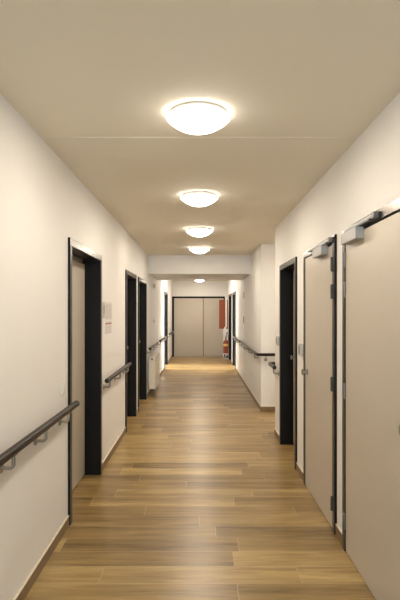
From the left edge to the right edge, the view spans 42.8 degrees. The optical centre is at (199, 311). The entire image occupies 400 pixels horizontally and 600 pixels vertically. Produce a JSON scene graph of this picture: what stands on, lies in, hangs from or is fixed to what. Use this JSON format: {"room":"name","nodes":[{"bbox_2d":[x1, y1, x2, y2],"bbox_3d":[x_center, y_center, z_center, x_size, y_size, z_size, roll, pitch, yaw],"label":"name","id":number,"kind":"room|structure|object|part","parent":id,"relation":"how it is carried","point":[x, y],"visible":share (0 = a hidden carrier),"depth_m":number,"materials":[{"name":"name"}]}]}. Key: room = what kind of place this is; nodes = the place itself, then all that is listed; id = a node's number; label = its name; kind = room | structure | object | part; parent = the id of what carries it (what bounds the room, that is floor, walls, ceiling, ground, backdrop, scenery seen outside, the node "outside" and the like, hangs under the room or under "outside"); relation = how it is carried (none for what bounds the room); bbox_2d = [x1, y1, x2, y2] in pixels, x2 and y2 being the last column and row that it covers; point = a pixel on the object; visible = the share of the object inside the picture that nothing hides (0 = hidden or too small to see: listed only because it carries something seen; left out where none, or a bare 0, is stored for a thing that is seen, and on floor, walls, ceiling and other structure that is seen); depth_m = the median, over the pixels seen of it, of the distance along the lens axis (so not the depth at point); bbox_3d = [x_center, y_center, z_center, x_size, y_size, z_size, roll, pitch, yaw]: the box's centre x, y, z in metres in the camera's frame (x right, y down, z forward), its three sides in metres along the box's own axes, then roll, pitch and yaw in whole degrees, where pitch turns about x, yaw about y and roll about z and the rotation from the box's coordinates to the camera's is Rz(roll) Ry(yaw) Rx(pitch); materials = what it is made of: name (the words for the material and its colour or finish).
{"room":"hospital interior","nodes":[
{"label":"hospital interior","id":0,"kind":"room"},
{"bbox_2d":[0,93,171,599],"bbox_3d":[-1.110,0.260,7.050,0.250,2.680,22.100,0,0,0],"label":"wall","id":1,"kind":"structure","parent":0,"point":[43,203],"depth_m":3.15,"materials":[{"name":"white paint"}]},
{"bbox_2d":[0,400,79,473],"bbox_3d":[-0.940,0.732,2.175,0.090,0.136,3.279,0,0,0],"label":"handrail","id":2,"kind":"object","parent":1,"relation":"attached to","point":[10,453],"visible":1,"depth_m":2.81,"materials":[{"name":"metal"}]},
{"bbox_2d":[61,382,65,394],"bbox_3d":[-0.977,0.552,3.660,0.016,0.085,0.090,0,0,0],"label":"light switch","id":3,"kind":"object","parent":1,"relation":"attached to","point":[63,385],"visible":1,"depth_m":3.63,"materials":[{"name":"white plastic"}]},
{"bbox_2d":[68,237,101,525],"bbox_3d":[-1.101,0.522,4.430,0.268,2.155,1.240,0,0,0],"label":"door","id":4,"kind":"structure","parent":1,"relation":"in","point":[84,264],"depth_m":4.90,"materials":[{"name":"wood"}]},
{"bbox_3d":[-0.967,0.552,3.840,0.002,2.095,0.055,0,0,0],"label":"trim","id":5,"kind":"part","parent":4,"relation":"part of","materials":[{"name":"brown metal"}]},
{"bbox_3d":[-1.109,-0.475,4.330,0.029,0.032,0.880,0,0,0],"label":"guide rail","id":6,"kind":"part","parent":4,"relation":"part of","materials":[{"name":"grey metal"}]},
{"bbox_3d":[-0.967,-0.525,4.430,0.002,0.055,1.235,0,0,0],"label":"head trim","id":7,"kind":"part","parent":4,"relation":"part of","materials":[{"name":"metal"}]},
{"bbox_3d":[-0.967,0.552,5.020,0.002,2.095,0.055,0,0,0],"label":"trim","id":8,"kind":"part","parent":4,"relation":"part of","materials":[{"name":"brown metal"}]},
{"bbox_2d":[13,355,171,599],"bbox_3d":[-0.980,1.561,7.050,0.011,0.078,22.100,0,0,0],"label":"baseboard","id":9,"kind":"structure","parent":1,"relation":"attached to","point":[24,590],"depth_m":3.33,"materials":[{"name":"brown wood"}]},
{"bbox_2d":[102,302,104,317],"bbox_3d":[-0.982,-0.013,5.180,0.007,0.165,0.180,0,0,0],"label":"plate","id":10,"kind":"object","parent":1,"relation":"attached to","point":[103,303],"visible":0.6,"depth_m":5.19,"materials":[{"name":"white plastic"}]},
{"bbox_2d":[105,320,111,333],"bbox_3d":[-0.984,0.170,5.500,0.003,0.140,0.400,0,0,0],"label":"notice","id":11,"kind":"object","parent":1,"relation":"attached to","point":[108,324],"visible":1,"depth_m":5.50,"materials":[{"name":"white paper"}]},
{"bbox_2d":[105,302,111,320],"bbox_3d":[-0.984,-0.003,5.500,0.003,0.195,0.420,0,0,0],"label":"notice","id":12,"kind":"object","parent":1,"relation":"attached to","point":[108,305],"visible":1,"depth_m":5.50,"materials":[{"name":"white paper"}]},
{"bbox_2d":[103,362,131,389],"bbox_3d":[-0.940,0.732,5.895,0.090,0.136,1.679,0,0,0],"label":"handrail","id":13,"kind":"object","parent":1,"relation":"attached to","point":[118,372],"visible":1,"depth_m":5.65,"materials":[{"name":"metal"}]},
{"bbox_3d":[-0.920,0.688,5.895,0.047,0.047,1.650,0,0,0],"label":"rail","id":14,"kind":"part","parent":13,"relation":"part of","materials":[{"name":"grey metal"}]},
{"bbox_2d":[125,270,136,432],"bbox_3d":[-1.101,0.522,7.285,0.268,2.155,1.090,0,0,0],"label":"door","id":15,"kind":"structure","parent":1,"relation":"in","point":[130,278],"depth_m":7.77,"materials":[{"name":"black wood"}]},
{"bbox_3d":[-0.967,0.552,6.770,0.002,2.095,0.055,0,0,0],"label":"trim","id":16,"kind":"part","parent":15,"relation":"part of","materials":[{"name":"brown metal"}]},
{"bbox_3d":[-0.967,-0.525,7.285,0.002,0.055,1.085,0,0,0],"label":"head trim","id":17,"kind":"part","parent":15,"relation":"part of","materials":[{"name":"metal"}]},
{"bbox_3d":[-0.967,0.552,7.800,0.002,2.095,0.055,0,0,0],"label":"trim","id":18,"kind":"part","parent":15,"relation":"part of","materials":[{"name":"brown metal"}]},
{"bbox_2d":[138,277,146,411],"bbox_3d":[-1.101,0.522,8.715,0.268,2.155,1.230,0,0,0],"label":"door","id":19,"kind":"structure","parent":1,"relation":"in","point":[142,284],"depth_m":9.27,"materials":[{"name":"black wood"}]},
{"bbox_3d":[-0.967,0.552,9.300,0.002,2.095,0.055,0,0,0],"label":"trim","id":20,"kind":"part","parent":19,"relation":"part of","materials":[{"name":"black wood"}]},
{"bbox_2d":[147,342,158,353],"bbox_3d":[-0.940,0.732,10.285,0.090,0.136,1.759,0,0,0],"label":"handrail","id":21,"kind":"object","parent":1,"relation":"attached to","point":[156,343],"visible":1,"depth_m":10.00,"materials":[{"name":"metal"}]},
{"bbox_2d":[148,353,159,389],"bbox_3d":[-0.909,1.165,10.082,0.151,0.610,1.035,0,0,0],"label":"radiator","id":22,"kind":"object","parent":1,"relation":"attached to","point":[154,359],"visible":1,"depth_m":9.62,"materials":[{"name":"white metal"}]},
{"bbox_3d":[-0.894,1.163,9.583,0.097,0.585,0.006,0,0,0],"label":"panel","id":23,"kind":"part","parent":22,"relation":"part of","materials":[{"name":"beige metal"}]},
{"bbox_3d":[-0.840,1.165,10.090,0.012,0.610,1.020,0,0,0],"label":"panel","id":24,"kind":"part","parent":22,"relation":"part of","materials":[{"name":"beige metal"}]},
{"bbox_2d":[164,291,167,365],"bbox_3d":[-1.101,0.522,14.805,0.268,2.155,1.310,0,0,0],"label":"door","id":25,"kind":"structure","parent":1,"relation":"in","point":[165,293],"depth_m":15.40,"materials":[{"name":"black wood"}]},
{"bbox_2d":[41,137,358,137],"bbox_3d":[0.000,-1.079,3.166,1.970,0.002,0.012,0,0,0],"label":"trim","id":26,"kind":"structure","parent":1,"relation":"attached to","point":[41,137],"depth_m":3.16,"materials":[{"name":"white paint"}]},
{"bbox_2d":[172,281,226,356],"bbox_3d":[0.000,0.260,18.200,2.470,2.680,0.200,0,0,0],"label":"wall","id":27,"kind":"structure","parent":0,"point":[179,288],"depth_m":18.10,"materials":[{"name":"white paint"}]},
{"bbox_2d":[172,296,224,356],"bbox_3d":[-0.042,0.532,18.082,1.873,2.135,0.035,0,0,0],"label":"door","id":28,"kind":"structure","parent":27,"relation":"in","point":[195,319],"depth_m":18.08,"materials":[{"name":"beige laminate"}]},
{"bbox_2d":[0,0,399,280],"bbox_3d":[0.000,-1.155,7.050,6.800,0.150,22.700,0,0,0],"label":"ceiling","id":29,"kind":"structure","parent":0,"point":[69,68],"depth_m":2.55,"materials":[{"name":"white paint"}]},
{"bbox_2d":[168,102,227,128],"bbox_3d":[-0.008,-1.027,2.770,0.344,0.106,0.344,0,0,0],"label":"ceiling light","id":30,"kind":"object","parent":29,"relation":"attached to","point":[193,115],"visible":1,"depth_m":2.73,"materials":[{"name":"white glass"}]},
{"bbox_2d":[148,255,250,279],"bbox_3d":[0.000,-0.903,10.800,1.970,0.354,2.000,0,0,0],"label":"ceiling beam","id":31,"kind":"structure","parent":29,"relation":"attached to","point":[160,267],"depth_m":9.80,"materials":[{"name":"white paint"}]},
{"bbox_2d":[182,191,216,201],"bbox_3d":[-0.004,-1.027,4.720,0.344,0.106,0.344,0,0,0],"label":"ceiling light","id":32,"kind":"object","parent":29,"relation":"attached to","point":[196,196],"visible":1,"depth_m":4.66,"materials":[{"name":"white glass"}]},
{"bbox_3d":[-0.004,-1.048,4.720,0.296,0.004,0.296,0,0,0],"label":"led panel","id":33,"kind":"part","parent":32,"relation":"part of","materials":[{"name":"white plastic"}]},
{"bbox_2d":[187,227,211,232],"bbox_3d":[-0.004,-1.027,6.660,0.344,0.106,0.344,0,0,0],"label":"ceiling light","id":34,"kind":"object","parent":29,"relation":"attached to","point":[193,229],"visible":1,"depth_m":6.59,"materials":[{"name":"white glass"}]},
{"bbox_3d":[-0.004,-1.048,6.660,0.296,0.004,0.296,0,0,0],"label":"led panel","id":35,"kind":"part","parent":34,"relation":"part of","materials":[{"name":"white plastic"}]},
{"bbox_2d":[190,246,208,250],"bbox_3d":[-0.004,-1.027,8.600,0.344,0.106,0.344,0,0,0],"label":"ceiling light","id":36,"kind":"object","parent":29,"relation":"attached to","point":[197,248],"visible":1,"depth_m":8.49,"materials":[{"name":"white glass"}]},
{"bbox_3d":[-0.004,-1.048,8.600,0.296,0.004,0.296,0,0,0],"label":"led panel","id":37,"kind":"part","parent":36,"relation":"part of","materials":[{"name":"white plastic"}]},
{"bbox_2d":[24,357,375,599],"bbox_3d":[0.000,1.650,7.050,6.800,0.100,22.700,0,0,0],"label":"floor","id":38,"kind":"structure","parent":0,"point":[200,498],"depth_m":3.96,"materials":[{"name":"brown wood"}]},
{"bbox_2d":[219,297,228,358],"bbox_3d":[0.820,0.560,17.254,0.310,2.080,0.432,0,0,0],"label":"stand","id":39,"kind":"object","parent":38,"relation":"on","point":[223,304],"visible":0.95,"depth_m":17.43,"materials":[{"name":"red metal"}]},
{"bbox_2d":[223,332,228,353],"bbox_3d":[0.878,1.053,17.241,0.182,0.724,0.195,0,0,40],"label":"fire extinguisher","id":40,"kind":"object","parent":39,"relation":"on","point":[225,342],"visible":1,"depth_m":17.18,"materials":[{"name":"red paint"}]},
{"bbox_2d":[227,92,399,530],"bbox_3d":[1.110,0.260,7.050,0.250,2.680,22.100,0,0,0],"label":"wall","id":41,"kind":"structure","parent":0,"point":[366,178],"depth_m":4.38,"materials":[{"name":"white paint"}]},
{"bbox_2d":[229,293,231,360],"bbox_3d":[1.101,0.522,16.330,0.268,2.155,1.260,0,0,0],"label":"door","id":42,"kind":"structure","parent":41,"relation":"in","point":[230,295],"depth_m":16.90,"materials":[{"name":"black wood"}]},
{"bbox_2d":[232,291,235,366],"bbox_3d":[1.101,0.522,14.530,0.268,2.155,1.260,0,0,0],"label":"door","id":43,"kind":"structure","parent":41,"relation":"in","point":[233,293],"depth_m":15.10,"materials":[{"name":"black wood"}]},
{"bbox_2d":[239,283,243,378],"bbox_3d":[0.973,0.438,11.985,0.024,2.155,1.530,0,0,0],"label":"door","id":44,"kind":"structure","parent":41,"relation":"in","point":[241,287],"depth_m":11.93,"materials":[{"name":"white paint"}]},
{"bbox_2d":[240,341,274,360],"bbox_3d":[1.330,0.732,9.732,0.869,0.136,3.264,0,0,0],"label":"handrail","id":45,"kind":"object","parent":41,"relation":"attached to","point":[241,342],"visible":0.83,"depth_m":8.34,"materials":[{"name":"metal"}]},
{"bbox_2d":[268,362,278,375],"bbox_3d":[1.130,0.732,6.503,0.469,0.136,0.494,0,0,0],"label":"handrail","id":46,"kind":"object","parent":41,"relation":"attached to","point":[271,364],"visible":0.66,"depth_m":6.34,"materials":[{"name":"metal"}]},
{"bbox_3d":[1.123,0.688,6.509,0.454,0.047,0.478,0,0,0],"label":"rail","id":47,"kind":"part","parent":46,"relation":"part of","materials":[{"name":"black metal"}]},
{"bbox_2d":[227,354,341,543],"bbox_3d":[0.980,1.561,7.050,0.011,0.078,22.100,0,0,0],"label":"baseboard","id":48,"kind":"structure","parent":41,"relation":"attached to","point":[338,532],"depth_m":6.30,"materials":[{"name":"brown wood"}]},
{"bbox_2d":[279,257,296,469],"bbox_3d":[1.101,0.522,5.670,0.268,2.155,1.040,0,0,0],"label":"door","id":49,"kind":"structure","parent":41,"relation":"in","point":[288,270],"depth_m":6.13,"materials":[{"name":"black wood"}]},
{"bbox_3d":[0.967,0.552,6.160,0.002,2.095,0.055,0,0,0],"label":"trim","id":50,"kind":"part","parent":49,"relation":"part of","materials":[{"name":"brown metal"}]},
{"bbox_3d":[0.967,-0.525,5.670,0.002,0.055,1.035,0,0,0],"label":"head trim","id":51,"kind":"part","parent":49,"relation":"part of","materials":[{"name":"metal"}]},
{"bbox_3d":[0.967,0.552,5.180,0.002,2.095,0.055,0,0,0],"label":"trim","id":52,"kind":"part","parent":49,"relation":"part of","materials":[{"name":"black wood"}]},
{"bbox_2d":[298,344,302,355],"bbox_3d":[0.968,0.368,4.890,0.035,0.115,0.100,0,0,0],"label":"reader","id":53,"kind":"object","parent":41,"relation":"attached to","point":[300,346],"visible":0.94,"depth_m":4.84,"materials":[{"name":"grey plastic"}]},
{"bbox_2d":[301,234,336,533],"bbox_3d":[1.075,0.522,4.210,0.320,2.155,1.100,0,0,0],"label":"door","id":54,"kind":"structure","parent":41,"relation":"in","point":[319,371],"depth_m":4.07,"materials":[{"name":"beige wood"}]},
{"bbox_3d":[0.967,0.552,4.730,0.002,2.095,0.055,0,0,0],"label":"trim","id":55,"kind":"part","parent":54,"relation":"part of","materials":[{"name":"brown metal"}]},
{"bbox_3d":[0.944,0.545,4.595,0.057,0.055,0.055,0,0,0],"label":"knob","id":56,"kind":"part","parent":54,"relation":"part of","materials":[{"name":"metal"}]},
{"bbox_3d":[0.957,-0.529,4.130,0.018,0.018,0.740,0,0,0],"label":"guide rail","id":57,"kind":"part","parent":54,"relation":"part of","materials":[{"name":"silver metal"}]},
{"bbox_3d":[0.967,-0.525,4.210,0.002,0.055,1.095,0,0,0],"label":"head trim","id":58,"kind":"part","parent":54,"relation":"part of","materials":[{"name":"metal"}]},
{"bbox_3d":[0.967,0.552,3.690,0.002,2.095,0.055,0,0,0],"label":"trim","id":59,"kind":"part","parent":54,"relation":"part of","materials":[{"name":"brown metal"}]},
{"bbox_2d":[341,197,399,599],"bbox_3d":[1.075,0.522,2.840,0.320,2.155,1.240,0,0,0],"label":"door","id":60,"kind":"structure","parent":41,"relation":"in","point":[371,244],"depth_m":2.84,"materials":[{"name":"beige wood"}]},
{"bbox_3d":[0.967,0.552,3.430,0.002,2.095,0.055,0,0,0],"label":"trim","id":61,"kind":"part","parent":60,"relation":"part of","materials":[{"name":"grey metal"}]},
{"bbox_3d":[0.957,-0.529,3.080,0.018,0.018,0.560,0,0,0],"label":"guide rail","id":62,"kind":"part","parent":60,"relation":"part of","materials":[{"name":"silver metal"}]},
{"bbox_3d":[0.946,-0.511,3.035,0.015,0.011,0.410,0,0,0],"label":"closer arm","id":63,"kind":"part","parent":60,"relation":"part of"},
{"bbox_3d":[0.967,-0.525,2.840,0.002,0.055,1.235,0,0,0],"label":"head trim","id":64,"kind":"part","parent":60,"relation":"part of","materials":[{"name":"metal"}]},
{"bbox_3d":[2.317,0.260,7.425,2.165,2.680,1.930,0,0,0],"label":"wall","id":65,"kind":"structure","parent":0,"visible":0},
{"bbox_2d":[261,406,274,410],"bbox_3d":[2.092,1.561,7.425,2.215,0.078,1.530,0,0,0],"label":"baseboard","id":66,"kind":"structure","parent":65,"relation":"attached to","point":[263,408],"depth_m":8.18,"materials":[{"name":"brown wood"}]}
]}

